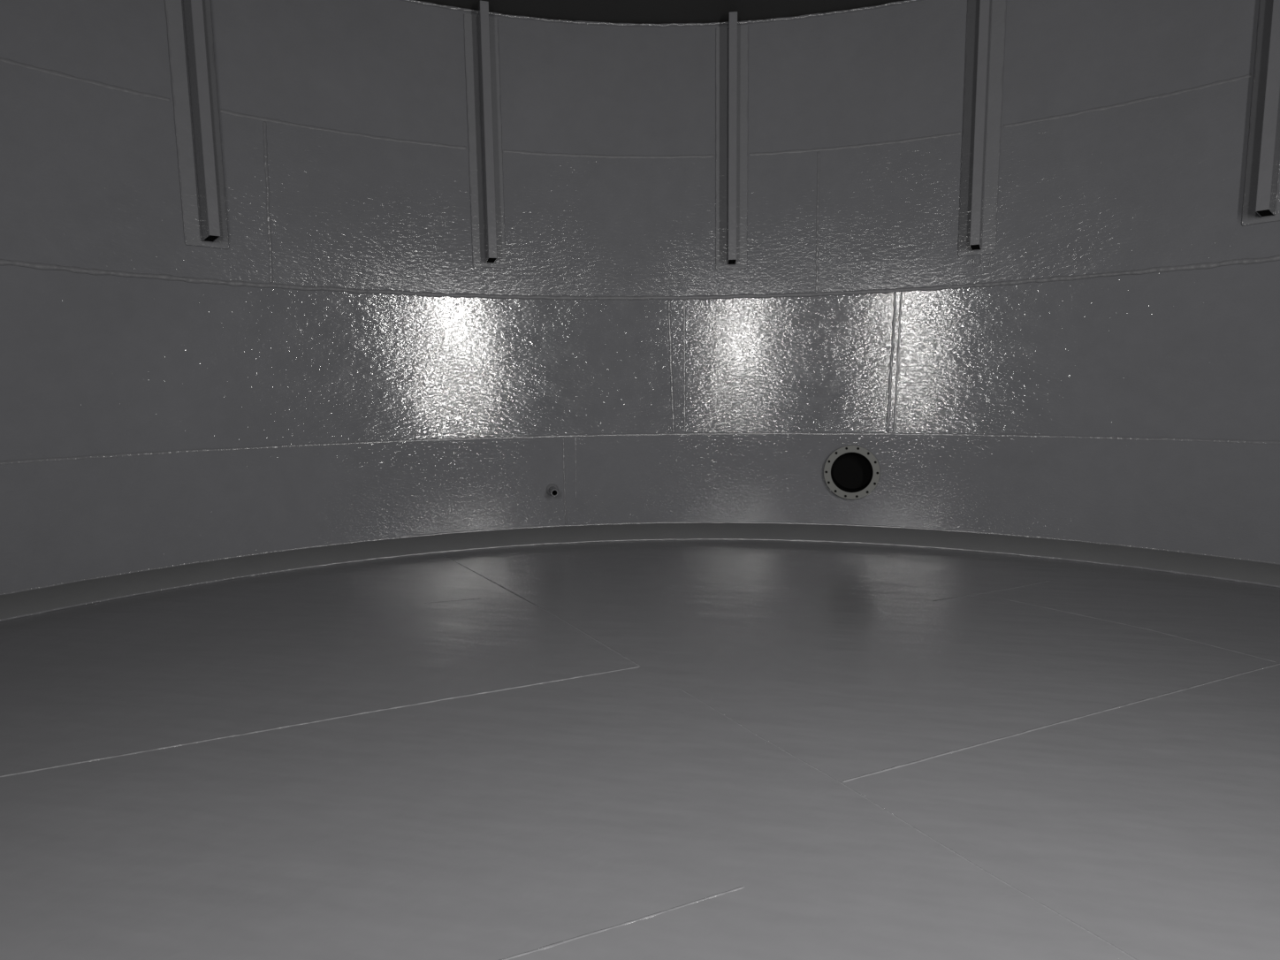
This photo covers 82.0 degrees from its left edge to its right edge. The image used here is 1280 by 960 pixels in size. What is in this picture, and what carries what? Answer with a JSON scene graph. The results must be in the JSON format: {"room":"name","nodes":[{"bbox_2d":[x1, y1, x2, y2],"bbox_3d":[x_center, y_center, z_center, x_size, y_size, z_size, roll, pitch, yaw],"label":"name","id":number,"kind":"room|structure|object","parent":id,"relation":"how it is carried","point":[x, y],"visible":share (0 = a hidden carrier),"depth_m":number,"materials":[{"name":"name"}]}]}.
{"room":"storage tank interior","nodes":[
{"label":"storage tank interior","id":0,"kind":"room"},
{"bbox_2d":[0,0,1279,593],"bbox_3d":[0.999,-1.636,4.242,13.112,5.510,7.694,1,7,13],"label":"wall","id":1,"kind":"structure","parent":0,"point":[346,369],"depth_m":7.20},
{"bbox_2d":[164,0,228,249],"bbox_3d":[-3.743,-3.283,6.251,0.351,2.487,0.345,-6,9,-40],"label":"vertical beam","id":2,"kind":"structure","parent":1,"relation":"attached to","point":[189,22],"depth_m":6.29,"materials":[{"name":"grey metal"}]},
{"bbox_2d":[463,0,506,268],"bbox_3d":[-1.551,-3.454,7.457,0.351,2.487,0.345,-3,7,-17],"label":"vertical beam","id":3,"kind":"structure","parent":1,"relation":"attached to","point":[481,31],"depth_m":7.53,"materials":[{"name":"grey metal"}]},
{"bbox_2d":[546,483,558,496],"bbox_3d":[-0.951,0.124,8.087,0.140,0.140,0.262,-2,7,-12],"label":"pipe stub","id":4,"kind":"object","parent":1,"relation":"attached to","point":[552,490],"visible":1,"depth_m":8.17,"materials":[{"name":"grey metal"}]},
{"bbox_2d":[0,521,1279,621],"bbox_3d":[0.424,1.339,1.942,13.154,0.172,13.154,0,7,7],"label":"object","id":5,"kind":"structure","parent":1,"relation":"attached to","point":[45,598],"depth_m":7.27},
{"bbox_2d":[715,11,748,269],"bbox_3d":[0.968,-3.515,7.724,0.351,2.487,0.345,0,7,5],"label":"post","id":6,"kind":"object","parent":1,"relation":"attached to","point":[732,41],"visible":1,"depth_m":7.82,"materials":[{"name":"grey metal"}]},
{"bbox_2d":[823,445,880,499],"bbox_3d":[2.342,-0.101,8.130,0.586,0.586,0.350,1,7,17],"label":"pipe","id":7,"kind":"object","parent":1,"relation":"attached to","point":[850,472],"visible":1,"depth_m":8.23,"materials":[{"name":"metal"}]},
{"bbox_2d":[957,0,1006,270],"bbox_3d":[3.271,-3.381,7.066,0.351,2.648,0.347,3,8,27],"label":"vertical beam","id":8,"kind":"structure","parent":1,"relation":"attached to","point":[986,21],"depth_m":7.14,"materials":[{"name":"grey metal"}]},
{"bbox_2d":[1241,0,1279,226],"bbox_3d":[5.003,-3.325,5.759,0.345,2.487,0.351,-7,9,-43],"label":"post","id":9,"kind":"object","parent":1,"relation":"attached to","point":[1261,188],"visible":1,"depth_m":5.90,"materials":[{"name":"grey metal"}]},
{"bbox_2d":[0,540,1279,959],"bbox_3d":[0.425,1.420,1.952,13.174,0.007,13.174,1,7,13],"label":"floor","id":10,"kind":"structure","parent":0,"point":[649,750],"depth_m":3.29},
{"bbox_2d":[417,0,904,23],"bbox_3d":[0.356,-4.484,1.239,13.134,0.896,13.134,1,7,13],"label":"ceiling","id":11,"kind":"structure","parent":0,"point":[637,11],"depth_m":7.52,"materials":[{"name":"black"}]}
]}

